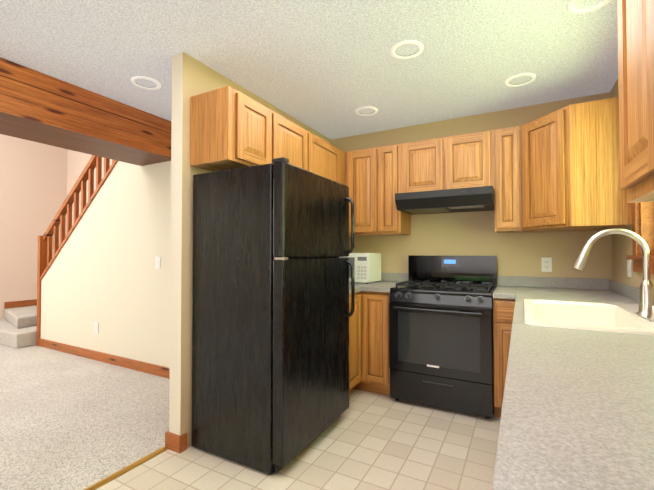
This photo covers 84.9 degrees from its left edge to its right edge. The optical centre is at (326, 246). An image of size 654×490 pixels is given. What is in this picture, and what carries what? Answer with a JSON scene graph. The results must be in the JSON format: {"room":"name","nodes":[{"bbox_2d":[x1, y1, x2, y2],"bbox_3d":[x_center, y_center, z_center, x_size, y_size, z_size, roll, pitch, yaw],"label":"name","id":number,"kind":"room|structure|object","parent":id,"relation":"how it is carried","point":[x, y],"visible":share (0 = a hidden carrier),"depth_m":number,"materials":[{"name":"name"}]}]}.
{"room":"kitchen","nodes":[
{"label":"kitchen","id":0,"kind":"room"},
{"bbox_2d":[0,134,66,318],"bbox_3d":[-5.888,-0.838,3.994,0.120,4.200,5.720,-1,-1,28],"label":"wall","id":1,"kind":"structure","parent":0,"point":[33,185],"depth_m":5.76,"materials":[{"name":"beige paint"}]},
{"bbox_2d":[4,299,36,307],"bbox_3d":[-5.858,1.040,3.878,0.013,0.431,5.400,-1,-1,28],"label":"baseboard","id":2,"kind":"structure","parent":1,"relation":"attached to","point":[23,303],"depth_m":5.68,"materials":[{"name":"brown wood"}]},
{"bbox_2d":[0,344,169,489],"bbox_3d":[-3.684,1.269,2.762,5.295,0.064,5.720,-1,-1,28],"label":"floor","id":3,"kind":"structure","parent":0,"point":[68,421],"depth_m":2.57,"materials":[{"name":"beige carpet"}]},
{"bbox_2d":[0,306,36,347],"bbox_3d":[-4.214,1.115,5.342,1.495,0.331,1.245,-1,-1,28],"label":"stair steps","id":4,"kind":"structure","parent":3,"relation":"on","point":[18,326],"depth_m":4.76,"materials":[{"name":"carpet"}]},
{"bbox_2d":[66,149,111,234],"bbox_3d":[-2.311,-0.820,5.113,5.100,4.200,0.100,-1,-1,28],"label":"wall","id":5,"kind":"structure","parent":0,"point":[77,162],"depth_m":6.15,"materials":[{"name":"beige paint"}]},
{"bbox_2d":[41,161,170,367],"bbox_3d":[-2.108,0.044,3.816,3.520,2.430,0.100,-1,-1,28],"label":"wall","id":6,"kind":"structure","parent":0,"point":[108,277],"depth_m":3.81,"materials":[{"name":"beige paint"}]},
{"bbox_2d":[36,155,117,345],"bbox_3d":[-2.708,-0.345,4.148,2.276,3.219,0.140,-1,-1,28],"label":"stair railing","id":7,"kind":"object","parent":6,"relation":"attached to","point":[45,258],"visible":0.46,"depth_m":4.38,"materials":[{"name":"brown wood"}]},
{"bbox_2d":[94,322,98,332],"bbox_3d":[-2.574,0.902,3.991,0.072,0.116,0.008,-1,-1,28],"label":"outlet","id":8,"kind":"object","parent":6,"relation":"attached to","point":[96,327],"visible":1,"depth_m":3.99,"materials":[{"name":"white plastic"}]},
{"bbox_2d":[39,338,169,378],"bbox_3d":[-2.142,1.206,3.749,3.505,0.096,0.015,-1,-1,28],"label":"baseboard","id":9,"kind":"structure","parent":6,"relation":"attached to","point":[150,368],"depth_m":3.85,"materials":[{"name":"brown wood"}]},
{"bbox_2d":[155,257,160,268],"bbox_3d":[-1.661,0.154,3.506,0.072,0.116,0.014,-1,-1,28],"label":"light switch","id":10,"kind":"object","parent":6,"relation":"attached to","point":[157,262],"visible":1,"depth_m":3.50,"materials":[{"name":"white plastic"}]},
{"bbox_2d":[169,52,330,446],"bbox_3d":[-0.465,0.031,3.049,0.100,2.430,1.940,-1,-1,28],"label":"wall","id":11,"kind":"structure","parent":0,"point":[191,76],"depth_m":2.21,"materials":[{"name":"beige paint"}]},
{"bbox_2d":[165,431,186,453],"bbox_3d":[-0.742,1.190,2.519,0.130,0.095,0.812,-1,-1,28],"label":"baseboard","id":12,"kind":"structure","parent":11,"relation":"attached to","point":[175,443],"depth_m":2.16,"materials":[{"name":"brown wood"}]},
{"bbox_2d":[190,86,281,171],"bbox_3d":[-0.595,-0.721,2.355,0.341,0.430,0.462,-1,-1,28],"label":"upper cabinet","id":13,"kind":"object","parent":11,"relation":"attached to","point":[229,129],"depth_m":2.18,"materials":[{"name":"brown wood"}]},
{"bbox_2d":[282,116,309,171],"bbox_3d":[-0.423,-0.716,2.671,0.341,0.430,0.527,-1,-1,28],"label":"upper cabinet","id":14,"kind":"object","parent":11,"relation":"attached to","point":[295,139],"depth_m":2.67,"materials":[{"name":"brown wood"}]},
{"bbox_2d":[310,132,353,235],"bbox_3d":[-0.097,-0.522,3.193,0.413,0.800,0.707,-1,-1,28],"label":"upper cabinet","id":15,"kind":"object","parent":11,"relation":"attached to","point":[328,161],"depth_m":3.20,"materials":[{"name":"brown wood"}]},
{"bbox_2d":[96,389,500,489],"bbox_3d":[-0.181,1.239,0.860,2.678,0.060,5.720,-1,-1,28],"label":"floor","id":16,"kind":"structure","parent":0,"point":[366,440],"depth_m":2.06,"materials":[{"name":"tile"}]},
{"bbox_2d":[84,446,167,489],"bbox_3d":[-1.830,1.200,0.630,0.040,0.011,3.540,-1,-1,28],"label":"trim","id":17,"kind":"structure","parent":16,"relation":"on","point":[109,478],"depth_m":1.96,"materials":[{"name":"gold metal"}]},
{"bbox_2d":[192,157,354,474],"bbox_3d":[-0.306,0.385,2.386,0.747,1.700,0.834,-1,-1,28],"label":"fridge","id":18,"kind":"object","parent":16,"relation":"on","point":[271,314],"visible":1,"depth_m":2.05,"materials":[{"name":"black metal"}]},
{"bbox_2d":[349,273,408,395],"bbox_3d":[0.176,0.749,3.193,0.869,0.999,1.046,-1,-1,28],"label":"base cabinet","id":19,"kind":"object","parent":16,"relation":"on","point":[369,369],"visible":0.33,"depth_m":2.96,"materials":[{"name":"brown wood"}]},
{"bbox_2d":[349,273,408,293],"bbox_3d":[0.176,0.311,3.201,0.869,0.124,1.046,-1,-1,28],"label":"countertop","id":20,"kind":"structure","parent":19,"relation":"on","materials":[{"name":"grey laminate"}]},
{"bbox_2d":[340,253,380,283],"bbox_3d":[0.265,0.199,3.485,0.435,0.280,0.333,-1,-1,28],"label":"microwave","id":21,"kind":"object","parent":20,"relation":"on","point":[367,268],"visible":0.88,"depth_m":3.29,"materials":[{"name":"white plastic"}]},
{"bbox_2d":[389,255,496,418],"bbox_3d":[0.965,0.658,2.942,0.750,1.172,0.686,-1,-1,28],"label":"stove","id":22,"kind":"object","parent":16,"relation":"on","point":[440,331],"visible":0.98,"depth_m":2.71,"materials":[{"name":"black metal"}]},
{"bbox_2d":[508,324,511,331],"bbox_3d":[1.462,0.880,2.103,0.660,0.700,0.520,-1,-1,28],"label":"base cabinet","id":23,"kind":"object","parent":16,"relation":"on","point":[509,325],"depth_m":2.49,"materials":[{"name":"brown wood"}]},
{"bbox_2d":[492,284,653,489],"bbox_3d":[0.521,0.308,0.510,0.786,0.039,5.446,-1,-1,28],"label":"countertop","id":24,"kind":"structure","parent":23,"relation":"on","point":[577,404],"depth_m":0.66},
{"bbox_2d":[524,296,653,335],"bbox_3d":[1.218,0.396,1.623,0.566,0.200,0.836,-1,-1,28],"label":"sink","id":25,"kind":"object","parent":24,"relation":"in","point":[598,315],"depth_m":1.88,"materials":[{"name":"white ceramic"}]},
{"bbox_2d":[572,228,653,319],"bbox_3d":[1.226,0.105,1.509,0.298,0.378,0.272,-1,-1,28],"label":"faucet","id":26,"kind":"object","parent":24,"relation":"on","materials":[{"name":"silver metal"}]},
{"bbox_2d":[0,0,617,139],"bbox_3d":[-0.605,-1.257,1.133,3.643,0.080,5.720,-1,-1,28],"label":"ceiling","id":27,"kind":"structure","parent":0,"point":[327,68],"depth_m":2.18,"materials":[{"name":"white paint"}]},
{"bbox_2d":[0,57,170,165],"bbox_3d":[-2.709,-1.036,1.617,0.540,0.345,4.570,-1,-1,28],"label":"beam","id":28,"kind":"structure","parent":27,"relation":"attached to","point":[38,107],"depth_m":2.71,"materials":[{"name":"brown wood"}]},
{"bbox_2d":[131,76,160,89],"bbox_3d":[-1.311,-1.217,2.593,0.196,0.070,0.196,-1,-1,28],"label":"recessed light","id":29,"kind":"object","parent":27,"relation":"in","point":[133,79],"visible":0.58,"depth_m":2.57,"materials":[{"name":"white plastic"}]},
{"bbox_2d":[355,106,377,115],"bbox_3d":[0.344,-1.208,3.106,0.196,0.070,0.196,-1,-1,28],"label":"recessed light","id":30,"kind":"object","parent":27,"relation":"in","point":[365,107],"visible":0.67,"depth_m":3.08,"materials":[{"name":"white plastic"}]},
{"bbox_2d":[391,40,423,58],"bbox_3d":[0.485,-1.224,2.170,0.196,0.070,0.196,-1,-1,28],"label":"recessed light","id":31,"kind":"object","parent":27,"relation":"in","point":[415,42],"visible":0.5,"depth_m":2.15,"materials":[{"name":"white plastic"}]},
{"bbox_2d":[505,73,535,86],"bbox_3d":[1.377,-1.218,2.550,0.196,0.070,0.196,-1,-1,28],"label":"recessed light","id":32,"kind":"object","parent":27,"relation":"in","point":[532,79],"visible":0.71,"depth_m":2.54,"materials":[{"name":"white plastic"}]},
{"bbox_2d":[567,0,610,13],"bbox_3d":[1.286,-1.231,1.742,0.196,0.070,0.196,-1,-1,28],"label":"recessed light","id":33,"kind":"object","parent":27,"relation":"in","point":[571,8],"visible":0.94,"depth_m":1.79,"materials":[{"name":"white plastic"}]},
{"bbox_2d":[331,92,612,285],"bbox_3d":[1.157,0.036,3.341,2.673,2.430,0.120,-1,-1,28],"label":"wall","id":34,"kind":"structure","parent":0,"point":[474,233],"depth_m":3.17,"materials":[{"name":"beige paint"}]},
{"bbox_2d":[354,144,410,235],"bbox_3d":[0.346,-0.516,3.525,0.871,0.800,0.340,-1,-1,28],"label":"upper cabinet","id":35,"kind":"object","parent":34,"relation":"attached to","point":[378,170],"depth_m":3.28,"materials":[{"name":"brown wood"}]},
{"bbox_2d":[402,131,489,192],"bbox_3d":[1.060,-0.688,3.140,0.754,0.470,0.340,-1,-1,28],"label":"upper cabinet","id":36,"kind":"object","parent":34,"relation":"attached to","point":[458,161],"depth_m":2.98,"materials":[{"name":"brown wood"}]},
{"bbox_2d":[395,186,493,214],"bbox_3d":[1.022,-0.384,3.064,0.750,0.136,0.499,-1,-1,28],"label":"range hood","id":37,"kind":"object","parent":36,"relation":"attached to","point":[473,199],"visible":0.98,"depth_m":2.88,"materials":[{"name":"black metal"}]},
{"bbox_2d":[490,128,509,232],"bbox_3d":[1.484,-0.527,2.874,0.243,0.800,0.397,-1,-1,28],"label":"upper cabinet","id":38,"kind":"object","parent":34,"relation":"attached to","point":[499,138],"depth_m":2.79,"materials":[{"name":"brown wood"}]},
{"bbox_2d":[541,258,551,271],"bbox_3d":[1.793,0.144,2.920,0.072,0.116,0.008,-1,-1,28],"label":"outlet","id":39,"kind":"object","parent":34,"relation":"attached to","point":[546,264],"visible":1,"depth_m":2.92,"materials":[{"name":"white plastic"}]},
{"bbox_2d":[498,276,607,287],"bbox_3d":[1.808,0.287,2.900,0.768,0.085,0.018,-1,-1,28],"label":"backsplash","id":40,"kind":"structure","parent":34,"relation":"attached to","point":[520,281],"depth_m":2.90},
{"bbox_2d":[510,98,631,231],"bbox_3d":[1.733,-0.532,2.621,0.656,0.800,0.606,-1,-1,28],"label":"upper cabinet","id":41,"kind":"object","parent":34,"relation":"attached to","point":[586,166],"depth_m":2.38,"materials":[{"name":"brown wood"}]},
{"bbox_2d":[610,79,653,287],"bbox_3d":[0.901,-0.017,0.226,0.150,2.430,5.600,-1,-1,28],"label":"wall","id":42,"kind":"structure","parent":0,"point":[621,246],"depth_m":2.45,"materials":[{"name":"beige paint"}]},
{"bbox_2d":[608,284,631,299],"bbox_3d":[0.859,0.248,0.327,0.018,0.075,5.446,-1,-1,28],"label":"backsplash","id":43,"kind":"structure","parent":42,"relation":"attached to","point":[625,290],"depth_m":2.36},
{"bbox_2d":[627,260,631,276],"bbox_3d":[1.926,0.133,2.284,0.014,0.116,0.072,-1,-1,28],"label":"light switch","id":44,"kind":"object","parent":42,"relation":"attached to","point":[628,268],"visible":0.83,"depth_m":2.27,"materials":[{"name":"white plastic"}]},
{"bbox_2d":[610,0,653,207],"bbox_3d":[0.840,-0.625,0.661,0.356,0.980,0.712,-1,-1,28],"label":"upper cabinet","id":45,"kind":"object","parent":42,"relation":"attached to","point":[632,112],"depth_m":0.91,"materials":[{"name":"brown wood"}]},
{"bbox_2d":[626,202,653,274],"bbox_3d":[1.544,-0.420,1.517,0.145,1.110,1.460,-1,-1,28],"label":"window","id":46,"kind":"structure","parent":42,"relation":"in","point":[643,220],"depth_m":2.06,"materials":[{"name":"brown wood"}]}
]}

